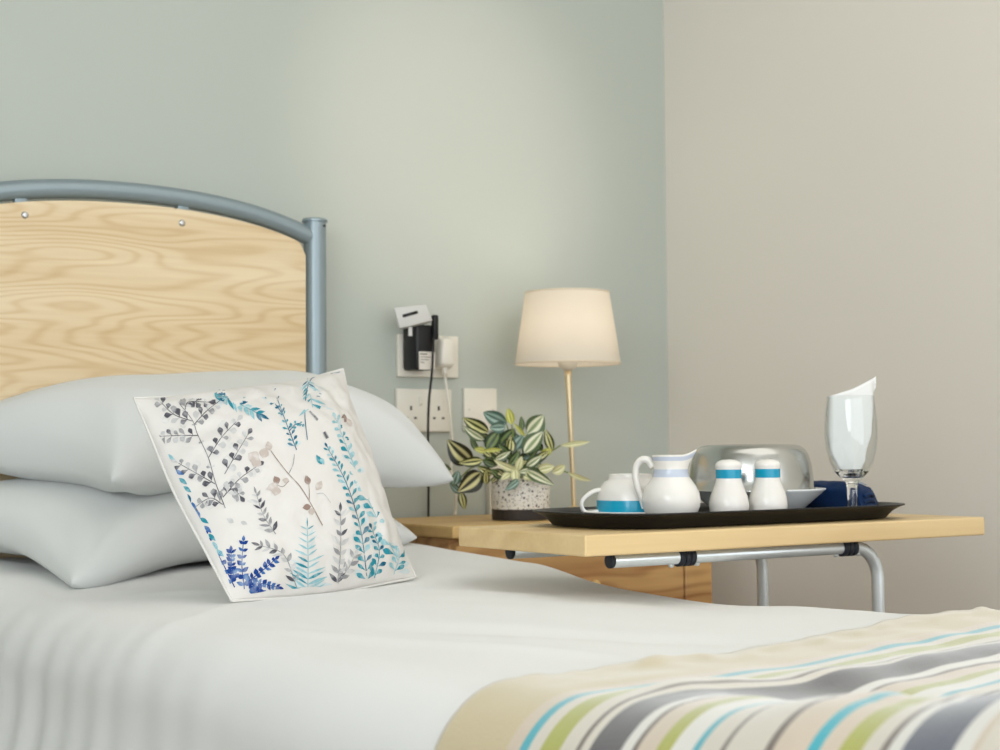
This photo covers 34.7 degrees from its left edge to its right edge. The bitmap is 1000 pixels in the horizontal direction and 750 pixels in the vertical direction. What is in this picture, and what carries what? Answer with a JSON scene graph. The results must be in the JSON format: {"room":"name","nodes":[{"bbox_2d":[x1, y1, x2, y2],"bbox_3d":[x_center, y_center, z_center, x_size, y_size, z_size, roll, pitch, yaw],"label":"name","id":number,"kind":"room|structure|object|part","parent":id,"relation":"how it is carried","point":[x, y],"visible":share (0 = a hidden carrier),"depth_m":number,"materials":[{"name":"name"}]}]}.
{"room":"care facility","nodes":[
{"label":"care facility","id":0,"kind":"room"},
{"bbox_2d":[0,0,668,517],"bbox_3d":[-1.446,-0.362,2.346,4.600,2.600,0.100,1,-3,-36],"label":"wall","id":1,"kind":"structure","parent":0,"point":[461,159],"depth_m":3.22,"materials":[{"name":"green paint"}]},
{"bbox_2d":[394,304,438,516],"bbox_3d":[-0.170,0.160,3.134,0.116,0.594,0.068,1,-3,-36],"label":"power adapter","id":2,"kind":"object","parent":1,"relation":"attached to","point":[419,339],"visible":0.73,"depth_m":3.13,"materials":[{"name":"black plastic"}]},
{"bbox_3d":[-0.139,0.191,3.156,0.012,0.534,0.075,0,-3,-13],"label":"cord","id":3,"kind":"part","parent":2,"relation":"part of","materials":[{"name":"black plastic"}]},
{"bbox_3d":[-0.128,-0.094,3.149,0.012,0.049,0.012,1,-3,-36],"label":"latch arm","id":4,"kind":"part","parent":2,"relation":"part of","materials":[{"name":"black plastic"}]},
{"bbox_2d":[395,388,451,431],"bbox_3d":[-0.152,0.071,3.194,0.131,0.086,0.012,1,-3,-36],"label":"wall socket","id":5,"kind":"object","parent":1,"relation":"attached to","point":[412,403],"visible":0.73,"depth_m":3.19,"materials":[{"name":"beige plastic"}]},
{"bbox_2d":[419,396,422,404],"bbox_3d":[-0.158,0.051,3.186,0.007,0.017,0.004,1,-3,-36],"label":"rocker switch","id":6,"kind":"object","parent":5,"relation":"attached to","point":[420,397],"depth_m":3.18,"materials":[{"name":"beige plastic"}]},
{"bbox_2d":[396,334,457,377],"bbox_3d":[-0.144,-0.037,3.205,0.145,0.084,0.012,1,-3,-36],"label":"wall socket","id":7,"kind":"object","parent":1,"relation":"attached to","point":[452,372],"visible":0.39,"depth_m":3.19,"materials":[{"name":"beige plastic"}]},
{"bbox_2d":[435,337,456,514],"bbox_3d":[-0.103,0.101,3.191,0.043,0.356,0.052,1,-3,-36],"label":"plug","id":8,"kind":"object","parent":7,"relation":"attached to","point":[444,346],"visible":0.8,"depth_m":3.19,"materials":[{"name":"beige plastic"}]},
{"bbox_3d":[-0.094,0.138,3.191,0.027,0.283,0.043,1,-3,-36],"label":"cord","id":9,"kind":"part","parent":8,"relation":"part of","materials":[{"name":"beige plastic"}]},
{"bbox_2d":[462,388,496,430],"bbox_3d":[-0.041,0.071,3.276,0.082,0.087,0.010,1,-3,-36],"label":"blank plate","id":10,"kind":"object","parent":1,"relation":"attached to","point":[475,401],"visible":0.8,"depth_m":3.27,"materials":[{"name":"beige plastic"}]},
{"bbox_2d":[486,433,500,514],"bbox_3d":[-0.011,0.494,3.273,0.029,0.750,0.016,1,-3,-36],"label":"cable trunking","id":11,"kind":"object","parent":1,"relation":"attached to","point":[488,486],"visible":0.05,"depth_m":3.27,"materials":[{"name":"beige plastic"}]},
{"bbox_2d":[663,0,999,613],"bbox_3d":[1.766,-0.413,1.775,0.100,2.600,4.600,1,-3,-36],"label":"wall","id":12,"kind":"structure","parent":0,"point":[832,167],"depth_m":3.17,"materials":[{"name":"beige paint"}]},
{"bbox_3d":[-0.104,0.866,0.412,4.550,0.050,4.700,1,-3,-36],"label":"floor","id":13,"kind":"structure","parent":0,"visible":0},
{"bbox_2d":[0,179,327,557],"bbox_3d":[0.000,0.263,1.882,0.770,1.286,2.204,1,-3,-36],"label":"headboard","id":14,"kind":"object","parent":13,"relation":"on","point":[89,289],"visible":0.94,"depth_m":2.78,"materials":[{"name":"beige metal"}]},
{"bbox_3d":[-0.342,0.333,2.964,0.048,1.251,0.048,1,-3,-36],"label":"post","id":15,"kind":"part","parent":14,"relation":"part of","materials":[{"name":"silver metal"}]},
{"bbox_3d":[0.012,0.392,1.886,0.740,0.196,2.108,1,-3,-36],"label":"mattress","id":16,"kind":"object","parent":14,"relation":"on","visible":0},
{"bbox_2d":[0,543,920,749],"bbox_3d":[0.026,0.375,1.843,0.865,0.342,2.163,1,-3,-36],"label":"sheet","id":17,"kind":"object","parent":16,"relation":"on","point":[163,659],"visible":0.57,"depth_m":1.77,"materials":[{"name":"white fabric"}]},
{"bbox_2d":[0,478,416,588],"bbox_3d":[-0.520,0.236,2.557,0.730,0.164,0.418,1,-3,-36],"label":"pillow","id":18,"kind":"object","parent":17,"relation":"on","point":[87,537],"visible":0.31,"depth_m":2.36,"materials":[{"name":"white fabric"}]},
{"bbox_2d":[0,370,452,495],"bbox_3d":[-0.492,0.088,2.600,0.755,0.203,0.397,1,-3,-36],"label":"pillow","id":19,"kind":"object","parent":18,"relation":"on","point":[89,432],"visible":0.56,"depth_m":2.45,"materials":[{"name":"white fabric"}]},
{"bbox_2d":[133,368,416,601],"bbox_3d":[-0.282,0.138,2.195,0.214,0.316,0.395,-3,-3,40],"label":"cushion","id":20,"kind":"object","parent":17,"relation":"on","point":[279,486],"visible":0.99,"depth_m":2.11,"materials":[{"name":"white fabric"}]},
{"bbox_2d":[434,606,999,749],"bbox_3d":[0.431,0.338,1.288,0.867,0.323,0.718,1,-3,-36],"label":"throw","id":21,"kind":"object","parent":17,"relation":"on","point":[923,681],"visible":1,"depth_m":1.25,"materials":[{"name":"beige fabric"}]},
{"bbox_2d":[394,514,711,602],"bbox_3d":[0.072,0.618,3.081,0.628,0.685,0.378,1,-3,-36],"label":"nightstand","id":22,"kind":"object","parent":13,"relation":"on","point":[692,583],"visible":0.12,"depth_m":2.99,"materials":[{"name":"brown wood"}]},
{"bbox_2d":[445,408,590,520],"bbox_3d":[0.032,0.166,2.996,0.254,0.210,0.143,-1,-3,18],"label":"potted plant","id":23,"kind":"object","parent":22,"relation":"on","point":[514,497],"visible":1,"depth_m":2.97,"materials":[{"name":"green plant"}]},
{"bbox_3d":[0.038,0.233,3.008,0.111,0.078,0.111,1,-3,-36],"label":"pot","id":24,"kind":"part","parent":23,"relation":"part of","materials":[{"name":"ceramic"}]},
{"bbox_2d":[514,288,621,506],"bbox_3d":[0.136,0.056,3.183,0.214,0.445,0.214,1,-3,-36],"label":"table lamp","id":25,"kind":"object","parent":22,"relation":"on","point":[567,329],"visible":0.88,"depth_m":3.11,"materials":[{"name":"white fabric"}]},
{"bbox_3d":[0.134,-0.164,3.193,0.171,0.003,0.171,1,-3,-36],"label":"shade trim","id":26,"kind":"part","parent":25,"relation":"part of","materials":[{"name":"beige fabric"}]},
{"bbox_3d":[0.135,-0.093,3.190,0.211,0.142,0.211,1,-3,-36],"label":"lamp shade","id":27,"kind":"part","parent":25,"relation":"part of","materials":[{"name":"white fabric"}]},
{"bbox_3d":[0.135,-0.022,3.187,0.214,0.003,0.214,1,-3,-36],"label":"shade trim","id":28,"kind":"part","parent":25,"relation":"part of","materials":[{"name":"beige fabric"}]},
{"bbox_3d":[0.140,0.128,3.183,0.024,0.278,0.015,1,-3,-36],"label":"stem","id":29,"kind":"part","parent":25,"relation":"part of","materials":[{"name":"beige metal"}]},
{"bbox_3d":[0.136,0.393,2.947,0.533,0.181,0.018,1,-3,-36],"label":"drawer","id":30,"kind":"part","parent":22,"relation":"part of","materials":[{"name":"brown wood"}]},
{"bbox_2d":[459,513,984,612],"bbox_3d":[0.337,0.567,2.298,0.746,0.711,0.296,1,-3,-34],"label":"table","id":31,"kind":"object","parent":13,"relation":"on","point":[687,546],"visible":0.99,"depth_m":2.16,"materials":[{"name":"brown wood"}]},
{"bbox_2d":[533,502,904,528],"bbox_3d":[0.325,0.201,2.317,0.584,0.022,0.266,1,-3,-34],"label":"serving tray","id":32,"kind":"object","parent":31,"relation":"on","point":[566,516],"visible":0.84,"depth_m":2.18,"materials":[{"name":"black plastic"}]},
{"bbox_2d":[581,509,644,513],"bbox_3d":[0.183,0.198,2.237,0.141,0.016,0.141,1,-3,-36],"label":"saucer","id":33,"kind":"object","parent":32,"relation":"on","point":[591,509],"visible":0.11,"depth_m":2.17,"materials":[{"name":"white ceramic"}]},
{"bbox_2d":[579,474,652,511],"bbox_3d":[0.180,0.167,2.234,0.097,0.058,0.107,-3,-3,40],"label":"teacup","id":34,"kind":"object","parent":33,"relation":"on","point":[618,493],"visible":0.6,"depth_m":2.20,"materials":[{"name":"white ceramic"}]},
{"bbox_3d":[0.128,0.176,2.227,0.035,0.039,0.011,0,-3,-10],"label":"handle","id":35,"kind":"part","parent":34,"relation":"part of","materials":[{"name":"white ceramic"}]},
{"bbox_2d":[632,449,700,513],"bbox_3d":[0.231,0.152,2.173,0.080,0.102,0.083,1,-3,-36],"label":"milk jug","id":36,"kind":"object","parent":32,"relation":"on","point":[670,489],"visible":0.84,"depth_m":2.15,"materials":[{"name":"white ceramic"}]},
{"bbox_3d":[0.197,0.146,2.181,0.035,0.073,0.014,-1,-3,17],"label":"handle","id":37,"kind":"part","parent":36,"relation":"part of","materials":[{"name":"white ceramic"}]},
{"bbox_2d":[709,459,748,511],"bbox_3d":[0.318,0.161,2.225,0.055,0.087,0.055,1,-3,-36],"label":"shaker","id":38,"kind":"object","parent":32,"relation":"on","point":[728,493],"visible":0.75,"depth_m":2.21,"materials":[{"name":"white ceramic"}]},
{"bbox_2d":[699,487,825,508],"bbox_3d":[0.385,0.190,2.392,0.203,0.042,0.203,1,-3,-36],"label":"dish","id":39,"kind":"object","parent":32,"relation":"on","point":[796,498],"visible":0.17,"depth_m":2.33,"materials":[{"name":"white ceramic"}]},
{"bbox_2d":[689,444,815,491],"bbox_3d":[0.373,0.137,2.383,0.188,0.068,0.188,1,-3,-36],"label":"cover","id":40,"kind":"object","parent":39,"relation":"on","point":[796,473],"visible":0.79,"depth_m":2.32,"materials":[{"name":"silver metal"}]},
{"bbox_2d":[749,459,787,509],"bbox_3d":[0.378,0.162,2.259,0.055,0.087,0.055,1,-3,-36],"label":"shaker","id":41,"kind":"object","parent":32,"relation":"on","point":[767,492],"visible":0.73,"depth_m":2.24,"materials":[{"name":"white ceramic"}]},
{"bbox_2d":[805,480,877,507],"bbox_3d":[0.506,0.185,2.458,0.140,0.052,0.080,-2,-3,34],"label":"cloth napkin","id":42,"kind":"object","parent":32,"relation":"on","point":[835,494],"visible":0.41,"depth_m":2.42,"materials":[{"name":"blue fabric"}]},
{"bbox_2d":[824,395,877,505],"bbox_3d":[0.519,0.120,2.363,0.077,0.178,0.077,1,-3,-36],"label":"wine glass","id":43,"kind":"object","parent":32,"relation":"on","point":[851,477],"visible":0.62,"depth_m":2.35,"materials":[{"name":"clear glass"}]},
{"bbox_2d":[827,377,875,468],"bbox_3d":[0.520,0.073,2.359,0.074,0.142,0.022,-1,-3,1],"label":"paper napkin","id":44,"kind":"object","parent":43,"relation":"in","point":[849,415],"visible":1,"depth_m":2.35,"materials":[{"name":"white paper"}]}
]}

